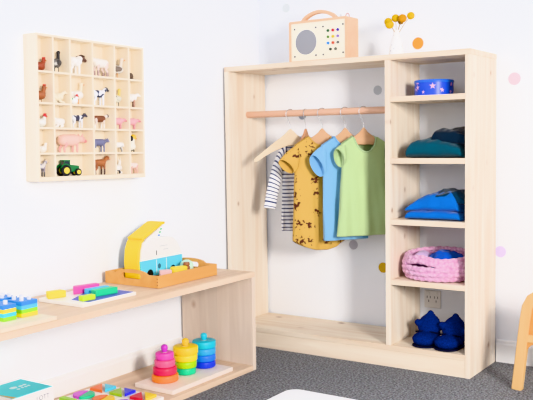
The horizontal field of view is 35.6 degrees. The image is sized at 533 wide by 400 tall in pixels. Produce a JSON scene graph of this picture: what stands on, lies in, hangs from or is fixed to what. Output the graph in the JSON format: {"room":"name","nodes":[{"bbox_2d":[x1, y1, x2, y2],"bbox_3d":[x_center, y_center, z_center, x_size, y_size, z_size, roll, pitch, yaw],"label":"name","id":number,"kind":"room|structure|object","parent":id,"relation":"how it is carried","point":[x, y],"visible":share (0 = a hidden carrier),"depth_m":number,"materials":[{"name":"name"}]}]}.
{"room":"children's room","nodes":[
{"label":"children's room","id":0,"kind":"room"},
{"bbox_2d":[0,0,259,384],"bbox_3d":[-1.301,-0.465,2.006,0.080,2.550,4.593,2,5,34],"label":"wall","id":1,"kind":"structure","parent":0,"point":[55,235],"depth_m":3.09,"materials":[{"name":"white paint"}]},
{"bbox_2d":[23,32,144,181],"bbox_3d":[-0.621,-0.312,2.897,0.062,0.478,0.506,2,4,34],"label":"display case","id":2,"kind":"object","parent":1,"relation":"attached to","point":[36,46],"visible":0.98,"depth_m":2.88,"materials":[{"name":"beige wood"}]},
{"bbox_2d":[38,57,46,69],"bbox_3d":[-0.740,-0.445,2.710,0.031,0.048,0.060,2,4,34],"label":"hen","id":3,"kind":"object","parent":2,"relation":"on","point":[41,65],"visible":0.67,"depth_m":2.71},
{"bbox_2d":[39,84,46,101],"bbox_3d":[-0.739,-0.349,2.716,0.031,0.062,0.061,2,4,34],"label":"hen","id":4,"kind":"object","parent":2,"relation":"on","point":[42,94],"visible":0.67,"depth_m":2.71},
{"bbox_2d":[39,113,47,126],"bbox_3d":[-0.739,-0.262,2.721,0.031,0.047,0.061,2,4,34],"label":"hen","id":5,"kind":"object","parent":2,"relation":"on","point":[42,121],"visible":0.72,"depth_m":2.71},
{"bbox_2d":[40,143,47,152],"bbox_3d":[-0.735,-0.172,2.730,0.024,0.033,0.045,2,4,34],"label":"toy duckling","id":6,"kind":"object","parent":2,"relation":"on","point":[43,149],"visible":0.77,"depth_m":2.72},
{"bbox_2d":[40,158,48,176],"bbox_3d":[-0.739,-0.106,2.731,0.022,0.060,0.060,2,5,30],"label":"goat","id":7,"kind":"object","parent":2,"relation":"on","point":[43,165],"visible":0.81,"depth_m":2.73},
{"bbox_2d":[54,51,61,71],"bbox_3d":[-0.700,-0.462,2.768,0.032,0.076,0.070,0,3,5],"label":"duck","id":8,"kind":"object","parent":2,"relation":"on","point":[57,62],"visible":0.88,"depth_m":2.77},
{"bbox_2d":[55,117,64,127],"bbox_3d":[-0.699,-0.268,2.776,0.030,0.052,0.061,1,5,28],"label":"rabbit","id":9,"kind":"object","parent":2,"relation":"on","point":[58,121],"visible":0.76,"depth_m":2.77},
{"bbox_2d":[55,91,67,102],"bbox_3d":[-0.697,-0.344,2.773,0.070,0.043,0.032,-3,5,-29],"label":"lamb","id":10,"kind":"object","parent":2,"relation":"on","point":[58,96],"visible":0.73,"depth_m":2.77},
{"bbox_2d":[56,160,81,175],"bbox_3d":[-0.671,-0.109,2.825,0.080,0.054,0.044,-4,5,-44],"label":"tractor","id":11,"kind":"object","parent":2,"relation":"on","point":[64,168],"visible":0.98,"depth_m":2.81,"materials":[{"name":"green"}]},
{"bbox_2d":[57,134,86,151],"bbox_3d":[-0.662,-0.195,2.838,0.039,0.064,0.128,2,4,34],"label":"pig","id":12,"kind":"object","parent":2,"relation":"on","point":[66,140],"visible":1,"depth_m":2.81},
{"bbox_2d":[72,94,78,103],"bbox_3d":[-0.652,-0.343,2.823,0.022,0.034,0.044,2,4,34],"label":"hen","id":13,"kind":"object","parent":2,"relation":"on","point":[74,100],"visible":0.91,"depth_m":2.82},
{"bbox_2d":[72,82,83,103],"bbox_3d":[-0.653,-0.368,2.863,0.033,0.080,0.074,2,4,34],"label":"goose","id":14,"kind":"object","parent":2,"relation":"on","point":[80,94],"visible":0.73,"depth_m":2.86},
{"bbox_2d":[71,55,86,73],"bbox_3d":[-0.649,-0.464,2.841,0.047,0.070,0.094,1,5,26],"label":"sheep","id":15,"kind":"object","parent":2,"relation":"on","point":[76,61],"visible":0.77,"depth_m":2.83},
{"bbox_2d":[72,113,87,127],"bbox_3d":[-0.647,-0.276,2.858,0.023,0.058,0.082,2,5,31],"label":"cow","id":16,"kind":"object","parent":2,"relation":"on","point":[79,118],"visible":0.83,"depth_m":2.85},
{"bbox_2d":[38,70,141,81],"bbox_3d":[-0.621,-0.429,2.889,0.057,0.006,0.492,2,4,34],"label":"shelf","id":17,"kind":"object","parent":2,"relation":"attached to","point":[63,75],"depth_m":2.88,"materials":[{"name":"brown wood"}]},
{"bbox_2d":[39,102,142,109],"bbox_3d":[-0.620,-0.327,2.895,0.057,0.006,0.492,2,4,34],"label":"shelf","id":18,"kind":"object","parent":2,"relation":"attached to","point":[42,105],"depth_m":2.89,"materials":[{"name":"beige wood"}]},
{"bbox_2d":[39,127,142,131],"bbox_3d":[-0.620,-0.246,2.900,0.057,0.006,0.492,2,4,34],"label":"shelf","id":19,"kind":"object","parent":2,"relation":"attached to","point":[41,128],"depth_m":2.86,"materials":[{"name":"wood"}]},
{"bbox_2d":[40,152,142,154],"bbox_3d":[-0.619,-0.163,2.905,0.057,0.006,0.492,2,4,34],"label":"shelf","id":20,"kind":"object","parent":2,"relation":"attached to","point":[45,153],"depth_m":2.90,"materials":[{"name":"brown wood"}]},
{"bbox_2d":[93,57,108,76],"bbox_3d":[-0.593,-0.469,2.928,0.033,0.070,0.099,2,4,34],"label":"sheep","id":21,"kind":"object","parent":2,"relation":"on","point":[98,63],"visible":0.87,"depth_m":2.92},
{"bbox_2d":[94,87,108,105],"bbox_3d":[-0.589,-0.366,2.937,0.029,0.068,0.093,2,4,34],"label":"cow","id":22,"kind":"object","parent":2,"relation":"on","point":[100,94],"visible":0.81,"depth_m":2.93},
{"bbox_2d":[94,114,109,128],"bbox_3d":[-0.589,-0.278,2.944,0.024,0.052,0.089,2,5,33],"label":"cow","id":23,"kind":"object","parent":2,"relation":"on","point":[98,118],"visible":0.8,"depth_m":2.94},
{"bbox_2d":[95,156,109,174],"bbox_3d":[-0.588,-0.123,2.951,0.029,0.068,0.094,2,4,34],"label":"toy calf","id":24,"kind":"object","parent":2,"relation":"on","point":[98,162],"visible":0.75,"depth_m":2.95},
{"bbox_2d":[95,138,109,151],"bbox_3d":[-0.590,-0.195,2.945,0.025,0.052,0.098,2,4,34],"label":"toy wolf","id":25,"kind":"object","parent":2,"relation":"on","point":[98,142],"visible":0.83,"depth_m":2.94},
{"bbox_2d":[116,89,121,105],"bbox_3d":[-0.542,-0.371,3.009,0.028,0.068,0.062,1,4,17],"label":"duck","id":26,"kind":"object","parent":2,"relation":"on","point":[118,98],"visible":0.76,"depth_m":3.00},
{"bbox_2d":[115,58,124,77],"bbox_3d":[-0.542,-0.477,3.002,0.070,0.076,0.032,-3,4,-33],"label":"goose","id":27,"kind":"object","parent":2,"relation":"on","point":[118,69],"visible":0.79,"depth_m":3.00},
{"bbox_2d":[117,158,122,173],"bbox_3d":[-0.541,-0.125,3.028,0.030,0.060,0.058,-1,4,-2],"label":"rabbit","id":28,"kind":"object","parent":2,"relation":"on","point":[119,167],"visible":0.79,"depth_m":3.02},
{"bbox_2d":[117,142,123,151],"bbox_3d":[-0.544,-0.194,3.017,0.058,0.041,0.020,-2,4,-29],"label":"lamb","id":29,"kind":"object","parent":2,"relation":"on","point":[120,145],"visible":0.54,"depth_m":3.02},
{"bbox_2d":[116,118,126,128],"bbox_3d":[-0.538,-0.278,3.014,0.068,0.042,0.025,-3,5,-29],"label":"piglet","id":30,"kind":"object","parent":2,"relation":"on","point":[119,121],"visible":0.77,"depth_m":3.01},
{"bbox_2d":[131,134,136,151],"bbox_3d":[-0.500,-0.211,3.079,0.026,0.065,0.053,2,4,34],"label":"toy duckling","id":31,"kind":"object","parent":2,"relation":"on","point":[133,137],"visible":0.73,"depth_m":3.07},
{"bbox_2d":[131,163,137,172],"bbox_3d":[-0.499,-0.124,3.083,0.020,0.052,0.064,2,5,33],"label":"lamb","id":32,"kind":"object","parent":2,"relation":"on","point":[133,165],"visible":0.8,"depth_m":3.08},
{"bbox_2d":[130,118,140,128],"bbox_3d":[-0.498,-0.282,3.075,0.068,0.042,0.025,-3,5,-29],"label":"piglet","id":33,"kind":"object","parent":2,"relation":"on","point":[133,121],"visible":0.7,"depth_m":3.07},
{"bbox_2d":[130,93,140,106],"bbox_3d":[-0.499,-0.368,3.068,0.073,0.054,0.035,-2,4,-27],"label":"lamb","id":34,"kind":"object","parent":2,"relation":"on","point":[133,97],"visible":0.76,"depth_m":3.06},
{"bbox_2d":[37,336,182,397],"bbox_3d":[-1.242,0.714,2.068,0.012,0.088,4.400,2,5,34],"label":"baseboard","id":35,"kind":"structure","parent":1,"relation":"attached to","point":[69,382],"depth_m":3.03,"materials":[{"name":"white"}]},
{"bbox_2d":[184,346,532,399],"bbox_3d":[0.394,0.840,0.922,4.013,0.050,4.513,2,5,34],"label":"floor","id":36,"kind":"structure","parent":0,"point":[276,372],"depth_m":3.02,"materials":[{"name":"grey carpet"}]},
{"bbox_2d":[0,266,255,399],"bbox_3d":[-0.626,0.515,2.649,0.350,0.382,1.575,2,5,34],"label":"shelf unit","id":37,"kind":"object","parent":36,"relation":"on","point":[221,306],"visible":0.55,"depth_m":3.18,"materials":[{"name":"wood"}]},
{"bbox_2d":[0,379,53,399],"bbox_3d":[-0.761,0.635,2.541,0.154,0.120,0.154,2,5,34],"label":"game box","id":38,"kind":"object","parent":37,"relation":"on","point":[20,389],"visible":1,"depth_m":2.53,"materials":[{"name":"white"}]},
{"bbox_2d":[9,384,29,389],"bbox_3d":[-0.758,0.575,2.552,0.039,0.001,0.060,2,5,34],"label":"print","id":39,"kind":"object","parent":38,"relation":"on","point":[16,386],"depth_m":2.55,"materials":[{"name":"white"}]},
{"bbox_2d":[0,291,56,332],"bbox_3d":[-0.748,0.313,2.353,0.228,0.066,0.198,2,5,34],"label":"board","id":40,"kind":"object","parent":37,"relation":"on","point":[18,323],"visible":0.56,"depth_m":2.33,"materials":[{"name":"white"}]},
{"bbox_2d":[0,315,16,321],"bbox_3d":[-0.746,0.331,2.344,0.071,0.011,0.046,2,5,34],"label":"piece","id":41,"kind":"object","parent":40,"relation":"on","point":[10,317],"visible":0.68,"depth_m":2.32,"materials":[{"name":"green paint"}]},
{"bbox_2d":[0,311,15,317],"bbox_3d":[-0.747,0.320,2.343,0.071,0.011,0.046,2,5,34],"label":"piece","id":42,"kind":"object","parent":41,"relation":"on","point":[10,313],"visible":0.71,"depth_m":2.32,"materials":[{"name":"teal paint"}]},
{"bbox_2d":[0,307,15,313],"bbox_3d":[-0.747,0.308,2.342,0.071,0.011,0.046,2,5,34],"label":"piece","id":43,"kind":"object","parent":42,"relation":"on","point":[10,309],"visible":0.72,"depth_m":2.32,"materials":[{"name":"yellow paint"}]},
{"bbox_2d":[0,301,15,309],"bbox_3d":[-0.747,0.297,2.342,0.071,0.011,0.046,2,5,34],"label":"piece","id":44,"kind":"object","parent":43,"relation":"on","point":[9,305],"visible":1,"depth_m":2.32,"materials":[{"name":"blue paint"}]},
{"bbox_2d":[16,310,37,317],"bbox_3d":[-0.707,0.326,2.402,0.071,0.011,0.058,2,5,34],"label":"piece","id":45,"kind":"object","parent":40,"relation":"on","point":[32,312],"visible":0.45,"depth_m":2.37,"materials":[{"name":"yellow paint"}]},
{"bbox_2d":[16,307,37,313],"bbox_3d":[-0.708,0.315,2.401,0.071,0.011,0.058,2,5,34],"label":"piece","id":46,"kind":"object","parent":45,"relation":"on","point":[33,308],"visible":0.53,"depth_m":2.37,"materials":[{"name":"green paint"}]},
{"bbox_2d":[16,303,36,309],"bbox_3d":[-0.708,0.304,2.400,0.071,0.011,0.058,2,5,34],"label":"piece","id":47,"kind":"object","parent":46,"relation":"on","point":[33,304],"visible":0.53,"depth_m":2.37,"materials":[{"name":"teal paint"}]},
{"bbox_2d":[7,297,36,305],"bbox_3d":[-0.708,0.293,2.400,0.071,0.011,0.058,2,5,34],"label":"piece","id":48,"kind":"object","parent":47,"relation":"on","point":[32,300],"visible":0.79,"depth_m":2.38,"materials":[{"name":"blue paint"}]},
{"bbox_2d":[39,290,135,307],"bbox_3d":[-0.578,0.313,2.693,0.200,0.012,0.240,2,5,34],"label":"board","id":49,"kind":"object","parent":37,"relation":"on","point":[71,299],"visible":0.75,"depth_m":2.63,"materials":[{"name":"white"}]},
{"bbox_2d":[46,289,65,298],"bbox_3d":[-0.676,0.301,2.655,0.059,0.021,0.032,-4,5,-37],"label":"block","id":50,"kind":"object","parent":49,"relation":"on","point":[59,293],"visible":1,"depth_m":2.64,"materials":[{"name":"yellow paint"}]},
{"bbox_2d":[73,283,98,293],"bbox_3d":[-0.600,0.292,2.740,0.099,0.024,0.028,-5,6,-44],"label":"block","id":51,"kind":"object","parent":49,"relation":"on","point":[77,289],"visible":0.74,"depth_m":2.72,"materials":[{"name":"pink paint"}]},
{"bbox_2d":[79,294,95,300],"bbox_3d":[-0.562,0.305,2.601,0.024,0.016,0.048,3,6,42],"label":"block","id":52,"kind":"object","parent":49,"relation":"on","point":[87,297],"visible":1,"depth_m":2.59,"materials":[{"name":"green paint"}]},
{"bbox_2d":[84,285,108,293],"bbox_3d":[-0.556,0.295,2.727,0.024,0.018,0.084,3,6,42],"label":"block","id":53,"kind":"object","parent":49,"relation":"on","point":[86,290],"visible":0.52,"depth_m":2.70,"materials":[{"name":"teal paint"}]},
{"bbox_2d":[91,286,117,296],"bbox_3d":[-0.525,0.296,2.691,0.028,0.021,0.086,3,6,42],"label":"block","id":54,"kind":"object","parent":49,"relation":"on","point":[111,289],"visible":0.89,"depth_m":2.68,"materials":[{"name":"green paint"}]},
{"bbox_2d":[57,384,163,399],"bbox_3d":[-0.535,0.670,2.767,0.294,0.012,0.253,2,5,34],"label":"board","id":55,"kind":"object","parent":37,"relation":"on","point":[103,385],"visible":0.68,"depth_m":2.81,"materials":[{"name":"white"}]},
{"bbox_2d":[59,384,135,399],"bbox_3d":[-0.566,0.657,2.816,0.214,0.010,0.201,0,4,17],"label":"toy blocks","id":56,"kind":"object","parent":55,"relation":"on","point":[90,394],"depth_m":2.81,"materials":[{"name":"multicoloured"}]},
{"bbox_2d":[130,392,155,399],"bbox_3d":[-0.413,0.658,2.779,0.064,0.010,0.064,2,5,34],"label":"toy blocks","id":57,"kind":"object","parent":55,"relation":"on","point":[138,396],"depth_m":2.77,"materials":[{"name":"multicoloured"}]},
{"bbox_2d":[105,257,216,288],"bbox_3d":[-0.383,0.261,3.054,0.252,0.057,0.332,2,5,34],"label":"serving tray","id":58,"kind":"object","parent":37,"relation":"on","point":[116,276],"visible":0.8,"depth_m":2.95,"materials":[{"name":"brown wood"}]},
{"bbox_2d":[124,221,181,278],"bbox_3d":[-0.424,0.180,3.106,0.081,0.198,0.243,2,5,34],"label":"camper van","id":59,"kind":"object","parent":58,"relation":"on","point":[147,251],"visible":0.82,"depth_m":3.05,"materials":[{"name":"teal"}]},
{"bbox_2d":[159,269,171,275],"bbox_3d":[-0.367,0.269,3.015,0.044,0.031,0.030,-2,4,-18],"label":"block","id":60,"kind":"object","parent":58,"relation":"on","point":[165,271],"visible":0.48,"depth_m":3.00,"materials":[{"name":"pink"}]},
{"bbox_2d":[170,265,186,272],"bbox_3d":[-0.323,0.263,3.061,0.064,0.036,0.032,-4,5,-35],"label":"block","id":61,"kind":"object","parent":58,"relation":"on","point":[183,267],"visible":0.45,"depth_m":3.04,"materials":[{"name":"yellow"}]},
{"bbox_2d":[180,259,193,268],"bbox_3d":[-0.303,0.250,3.152,0.052,0.047,0.052,2,5,34],"label":"arch","id":62,"kind":"object","parent":58,"relation":"on","point":[191,265],"visible":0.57,"depth_m":3.14,"materials":[{"name":"green"}]},
{"bbox_2d":[135,333,232,394],"bbox_3d":[-0.297,0.580,3.028,0.178,0.145,0.350,2,5,34],"label":"base","id":63,"kind":"object","parent":37,"relation":"on","point":[183,383],"depth_m":2.96,"materials":[{"name":"wood"}]},
{"bbox_2d":[152,372,178,383],"bbox_3d":[-0.362,0.631,2.964,0.095,0.024,0.095,2,5,34],"label":"ring","id":64,"kind":"object","parent":63,"relation":"on","point":[173,378],"visible":0.71,"depth_m":2.92,"materials":[{"name":"orange"}]},
{"bbox_2d":[153,365,176,375],"bbox_3d":[-0.362,0.605,2.962,0.085,0.027,0.085,2,5,34],"label":"ring","id":65,"kind":"object","parent":64,"relation":"on","point":[173,370],"visible":0.82,"depth_m":2.93,"materials":[{"name":"red"}]},
{"bbox_2d":[154,358,174,367],"bbox_3d":[-0.363,0.579,2.961,0.074,0.025,0.074,2,5,34],"label":"ring","id":66,"kind":"object","parent":65,"relation":"on","point":[170,363],"visible":0.78,"depth_m":2.93,"materials":[{"name":"pink"}]},
{"bbox_2d":[155,350,173,360],"bbox_3d":[-0.363,0.553,2.959,0.065,0.025,0.065,2,5,34],"label":"ring","id":67,"kind":"object","parent":66,"relation":"on","point":[169,355],"visible":0.94,"depth_m":2.94,"materials":[{"name":"pink"}]},
{"bbox_2d":[177,367,195,375],"bbox_3d":[-0.296,0.624,3.051,0.074,0.024,0.074,2,5,34],"label":"ring","id":68,"kind":"object","parent":63,"relation":"on","point":[184,372],"visible":0.66,"depth_m":3.02,"materials":[{"name":"green"}]},
{"bbox_2d":[175,360,196,368],"bbox_3d":[-0.296,0.599,3.049,0.081,0.024,0.081,2,5,34],"label":"ring","id":69,"kind":"object","parent":68,"relation":"on","point":[189,365],"visible":0.67,"depth_m":3.02,"materials":[{"name":"green"}]},
{"bbox_2d":[174,354,196,362],"bbox_3d":[-0.297,0.575,3.048,0.086,0.024,0.086,2,5,34],"label":"ring","id":70,"kind":"object","parent":69,"relation":"on","point":[182,359],"visible":0.72,"depth_m":3.01,"materials":[{"name":"yellow"}]},
{"bbox_2d":[173,343,197,355],"bbox_3d":[-0.297,0.548,3.046,0.092,0.029,0.092,2,5,34],"label":"ring","id":71,"kind":"object","parent":70,"relation":"on","point":[179,349],"visible":0.96,"depth_m":3.01,"materials":[{"name":"yellow"}]},
{"bbox_2d":[196,360,215,368],"bbox_3d":[-0.235,0.616,3.141,0.085,0.024,0.085,2,5,34],"label":"ring","id":72,"kind":"object","parent":63,"relation":"on","point":[200,365],"visible":0.65,"depth_m":3.10,"materials":[{"name":"blue"}]},
{"bbox_2d":[197,354,215,361],"bbox_3d":[-0.236,0.592,3.139,0.087,0.024,0.087,2,5,34],"label":"ring","id":73,"kind":"object","parent":72,"relation":"on","point":[209,358],"visible":0.55,"depth_m":3.10,"materials":[{"name":"blue"}]},
{"bbox_2d":[197,347,215,355],"bbox_3d":[-0.236,0.567,3.138,0.088,0.024,0.088,2,5,34],"label":"ring","id":74,"kind":"object","parent":73,"relation":"on","point":[207,352],"visible":0.52,"depth_m":3.10,"materials":[{"name":"blue"}]},
{"bbox_2d":[192,337,215,349],"bbox_3d":[-0.236,0.541,3.136,0.090,0.027,0.090,2,5,34],"label":"ring","id":75,"kind":"object","parent":74,"relation":"on","point":[209,343],"visible":0.86,"depth_m":3.10,"materials":[{"name":"teal"}]},
{"bbox_2d":[267,389,354,399],"bbox_3d":[0.222,0.727,2.123,1.144,0.008,1.222,2,5,34],"label":"rug","id":76,"kind":"object","parent":36,"relation":"on","point":[294,394],"visible":1,"depth_m":2.84,"materials":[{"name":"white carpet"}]},
{"bbox_2d":[224,48,496,378],"bbox_3d":[0.360,0.034,3.420,1.096,1.200,0.283,2,5,34],"label":"wardrobe","id":77,"kind":"object","parent":36,"relation":"on","point":[390,345],"visible":0.83,"depth_m":3.26,"materials":[{"name":"brown wood"}]},
{"bbox_2d":[254,109,300,161],"bbox_3d":[0.103,-0.279,3.569,0.344,0.223,0.012,-3,5,-24],"label":"hanger","id":78,"kind":"object","parent":77,"relation":"hanging from","point":[290,138],"visible":0.75,"depth_m":3.55,"materials":[{"name":"beige wood"}]},
{"bbox_2d":[264,136,301,230],"bbox_3d":[0.143,-0.076,3.630,0.334,0.415,0.066,-3,5,-24],"label":"shirt","id":79,"kind":"object","parent":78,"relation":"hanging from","point":[277,172],"visible":0.34,"depth_m":3.59,"materials":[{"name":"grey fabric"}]},
{"bbox_2d":[300,108,309,140],"bbox_3d":[0.166,-0.300,3.525,0.011,0.177,0.170,1,5,26],"label":"hanger","id":80,"kind":"object","parent":77,"relation":"hanging from","point":[305,133],"visible":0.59,"depth_m":3.51,"materials":[{"name":"beige wood"}]},
{"bbox_2d":[311,108,331,143],"bbox_3d":[0.233,-0.296,3.480,0.216,0.180,0.011,-2,4,-20],"label":"hanger","id":81,"kind":"object","parent":77,"relation":"hanging from","point":[321,137],"visible":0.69,"depth_m":3.48,"materials":[{"name":"beige wood"}]},
{"bbox_2d":[279,136,344,249],"bbox_3d":[0.225,-0.030,3.493,0.359,0.478,0.084,-2,4,-20],"label":"shirt","id":82,"kind":"object","parent":81,"relation":"hanging from","point":[308,186],"visible":0.52,"depth_m":3.45,"materials":[{"name":"fabric"}]},
{"bbox_2d":[289,10,357,61],"bbox_3d":[0.233,-0.675,3.421,0.277,0.216,0.094,2,5,35],"label":"radio","id":83,"kind":"object","parent":77,"relation":"on","point":[335,37],"visible":0.95,"depth_m":3.38,"materials":[{"name":"brown wood"}]},
{"bbox_2d":[296,30,316,54],"bbox_3d":[0.163,-0.650,3.421,0.102,0.102,0.002,2,5,35],"label":"speaker grille","id":84,"kind":"object","parent":83,"relation":"attached to","point":[306,41],"depth_m":3.42,"materials":[{"name":"fabric"}]},
{"bbox_2d":[335,107,353,142],"bbox_3d":[0.324,-0.293,3.419,0.212,0.180,0.011,-2,4,-20],"label":"hanger","id":85,"kind":"object","parent":77,"relation":"hanging from","point":[345,134],"visible":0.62,"depth_m":3.41,"materials":[{"name":"brown wood"}]},
{"bbox_2d":[310,136,367,240],"bbox_3d":[0.328,-0.050,3.437,0.311,0.428,0.060,-3,4,-22],"label":"shirt","id":86,"kind":"object","parent":85,"relation":"hanging from","point":[322,162],"visible":0.41,"depth_m":3.40,"materials":[{"name":"blue fabric"}]},
{"bbox_2d":[354,106,374,144],"bbox_3d":[0.394,-0.293,3.372,0.196,0.177,0.011,-2,4,-20],"label":"hanger","id":87,"kind":"object","parent":77,"relation":"hanging from","point":[363,137],"visible":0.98,"depth_m":3.37,"materials":[{"name":"brown wood"}]},
{"bbox_2d":[334,135,385,236],"bbox_3d":[0.398,-0.060,3.390,0.257,0.408,0.065,-3,4,-22],"label":"shirt","id":88,"kind":"object","parent":87,"relation":"hanging from","point":[362,183],"visible":0.84,"depth_m":3.36,"materials":[{"name":"fabric"}]},
{"bbox_2d":[389,30,403,53],"bbox_3d":[0.508,-0.610,3.245,0.061,0.104,0.061,2,5,34],"label":"bud vase","id":89,"kind":"object","parent":77,"relation":"on","point":[396,45],"visible":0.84,"depth_m":3.23,"materials":[{"name":"ceramic"}]},
{"bbox_2d":[385,21,394,31],"bbox_3d":[0.485,-0.636,3.228,0.033,0.119,0.063,2,5,34],"label":"flower","id":90,"kind":"object","parent":89,"relation":"in","point":[389,24],"visible":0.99,"depth_m":3.20,"materials":[{"name":"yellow plant"}]},
{"bbox_2d":[392,14,398,21],"bbox_3d":[0.505,-0.651,3.248,0.031,0.147,0.032,2,5,34],"label":"flower","id":91,"kind":"object","parent":89,"relation":"in","point":[395,16],"visible":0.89,"depth_m":3.23,"materials":[{"name":"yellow plant"}]},
{"bbox_2d":[398,14,406,29],"bbox_3d":[0.520,-0.648,3.224,0.050,0.144,0.034,2,5,34],"label":"flower","id":92,"kind":"object","parent":89,"relation":"in","point":[402,18],"visible":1,"depth_m":3.21,"materials":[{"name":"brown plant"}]},
{"bbox_2d":[399,12,414,31],"bbox_3d":[0.541,-0.652,3.226,0.071,0.150,0.030,2,5,34],"label":"flower","id":93,"kind":"object","parent":89,"relation":"in","point":[410,15],"visible":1,"depth_m":3.20,"materials":[{"name":"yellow plant"}]},
{"bbox_2d":[412,310,441,348],"bbox_3d":[0.626,0.497,3.228,0.106,0.124,0.169,1,5,28],"label":"slipper","id":94,"kind":"object","parent":77,"relation":"on","point":[428,330],"visible":0.86,"depth_m":3.21,"materials":[{"name":"blue"}]},
{"bbox_2d":[390,93,464,103],"bbox_3d":[0.667,-0.387,3.179,0.297,0.020,0.282,2,5,34],"label":"shelf","id":95,"kind":"object","parent":77,"relation":"attached to","point":[395,98],"depth_m":3.10,"materials":[{"name":"brown wood"}]},
{"bbox_2d":[390,157,464,163],"bbox_3d":[0.671,-0.154,3.195,0.297,0.020,0.282,2,5,34],"label":"shelf","id":96,"kind":"object","parent":77,"relation":"attached to","point":[393,160],"depth_m":3.09,"materials":[{"name":"brown wood"}]},
{"bbox_2d":[390,217,464,227],"bbox_3d":[0.675,0.079,3.212,0.297,0.020,0.282,2,5,34],"label":"shelf","id":97,"kind":"object","parent":77,"relation":"attached to","point":[395,222],"depth_m":3.11,"materials":[{"name":"brown wood"}]},
{"bbox_2d":[391,275,464,290],"bbox_3d":[0.678,0.310,3.229,0.297,0.020,0.282,2,5,34],"label":"shelf","id":98,"kind":"object","parent":77,"relation":"attached to","point":[396,280],"depth_m":3.12,"materials":[{"name":"brown wood"}]},
{"bbox_2d":[402,246,464,282],"bbox_3d":[0.664,0.245,3.205,0.294,0.110,0.262,2,5,34],"label":"basket","id":99,"kind":"object","parent":77,"relation":"on","point":[452,270],"visible":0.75,"depth_m":3.10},
{"bbox_2d":[415,250,430,265],"bbox_3d":[0.612,0.228,3.259,0.065,0.059,0.093,2,5,34],"label":"folded cloth","id":100,"kind":"object","parent":99,"relation":"in","point":[422,252],"visible":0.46,"depth_m":3.24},
{"bbox_2d":[429,249,463,267],"bbox_3d":[0.689,0.237,3.194,0.154,0.091,0.142,2,5,34],"label":"crumpled cloth","id":101,"kind":"object","parent":99,"relation":"in","point":[442,253],"visible":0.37,"depth_m":3.16,"materials":[{"name":"fabric"}]},
{"bbox_2d":[414,79,453,95],"bbox_3d":[0.642,-0.428,3.181,0.150,0.061,0.150,2,5,34],"label":"round tin","id":102,"kind":"object","parent":77,"relation":"on","point":[428,86],"visible":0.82,"depth_m":3.12,"materials":[{"name":"blue"}]},
{"bbox_2d":[405,188,464,220],"bbox_3d":[0.682,0.012,3.187,0.243,0.116,0.219,2,5,34],"label":"sweatshirt","id":103,"kind":"object","parent":77,"relation":"on","point":[447,203],"visible":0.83,"depth_m":3.10,"materials":[{"name":"fabric"}]},
{"bbox_2d":[405,126,464,157],"bbox_3d":[0.678,-0.221,3.168,0.242,0.116,0.224,2,5,34],"label":"jumper","id":104,"kind":"object","parent":77,"relation":"on","point":[444,142],"visible":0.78,"depth_m":3.08,"materials":[{"name":"fabric"}]},
{"bbox_2d":[434,313,464,351],"bbox_3d":[0.704,0.500,3.167,0.106,0.124,0.169,2,5,37],"label":"slipper","id":105,"kind":"object","parent":77,"relation":"on","point":[452,338],"visible":0.98,"depth_m":3.15,"materials":[{"name":"blue"}]},
{"bbox_2d":[511,293,532,390],"bbox_3d":[1.078,0.475,2.932,0.337,0.375,0.300,2,5,34],"label":"child chair","id":106,"kind":"object","parent":36,"relation":"on","point":[525,330],"visible":1,"depth_m":2.88,"materials":[{"name":"brown wood"}]},
{"bbox_2d":[259,0,532,360],"bbox_3d":[1.656,-0.564,2.732,4.013,2.550,0.080,2,5,34],"label":"wall","id":107,"kind":"structure","parent":0,"point":[343,283],"depth_m":3.42,"materials":[{"name":"white paint"}]},
{"bbox_2d":[282,4,289,11],"bbox_3d":[0.087,-0.859,3.716,0.039,0.039,0.001,2,5,34],"label":"sticker","id":108,"kind":"object","parent":107,"relation":"attached to","point":[286,7],"visible":1,"depth_m":3.72,"materials":[{"name":"grey"}]},
{"bbox_2d":[349,240,357,249],"bbox_3d":[0.378,0.194,3.608,0.042,0.042,0.001,2,5,34],"label":"sticker","id":109,"kind":"object","parent":107,"relation":"attached to","point":[353,244],"visible":0.95,"depth_m":3.61,"materials":[{"name":"grey"}]},
{"bbox_2d":[373,86,381,94],"bbox_3d":[0.468,-0.462,3.493,0.039,0.039,0.001,2,5,34],"label":"sticker","id":110,"kind":"object","parent":107,"relation":"attached to","point":[377,90],"visible":1,"depth_m":3.49,"materials":[{"name":"grey"}]},
{"bbox_2d":[379,263,385,272],"bbox_3d":[0.497,0.288,3.535,0.044,0.044,0.001,2,5,34],"label":"sticker","id":111,"kind":"object","parent":107,"relation":"attached to","point":[382,266],"visible":0.71,"depth_m":3.54,"materials":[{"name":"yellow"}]},
{"bbox_2d":[413,37,422,48],"bbox_3d":[0.616,-0.637,3.378,0.047,0.047,0.001,2,5,34],"label":"sticker","id":112,"kind":"object","parent":107,"relation":"attached to","point":[417,42],"visible":1,"depth_m":3.38,"materials":[{"name":"orange"}]},
{"bbox_2d":[424,290,440,308],"bbox_3d":[0.683,0.408,3.414,0.072,0.072,0.010,2,5,34],"label":"wall socket","id":113,"kind":"object","parent":107,"relation":"attached to","point":[432,299],"visible":1,"depth_m":3.41,"materials":[{"name":"white"}]},
{"bbox_2d":[496,246,505,256],"bbox_3d":[0.914,0.202,3.246,0.044,0.044,0.001,2,5,34],"label":"sticker","id":114,"kind":"object","parent":107,"relation":"attached to","point":[500,251],"visible":1,"depth_m":3.25,"materials":[{"name":"purple"}]},
{"bbox_2d":[496,339,532,366],"bbox_3d":[2.069,0.631,2.496,2.800,0.088,0.012,2,5,34],"label":"baseboard","id":115,"kind":"structure","parent":107,"relation":"attached to","point":[505,349],"depth_m":3.25,"materials":[{"name":"white"}]},
{"bbox_2d":[508,73,520,84],"bbox_3d":[0.946,-0.463,3.170,0.047,0.047,0.001,2,5,34],"label":"sticker","id":116,"kind":"object","parent":107,"relation":"attached to","point":[514,78],"visible":1,"depth_m":3.17,"materials":[{"name":"pink"}]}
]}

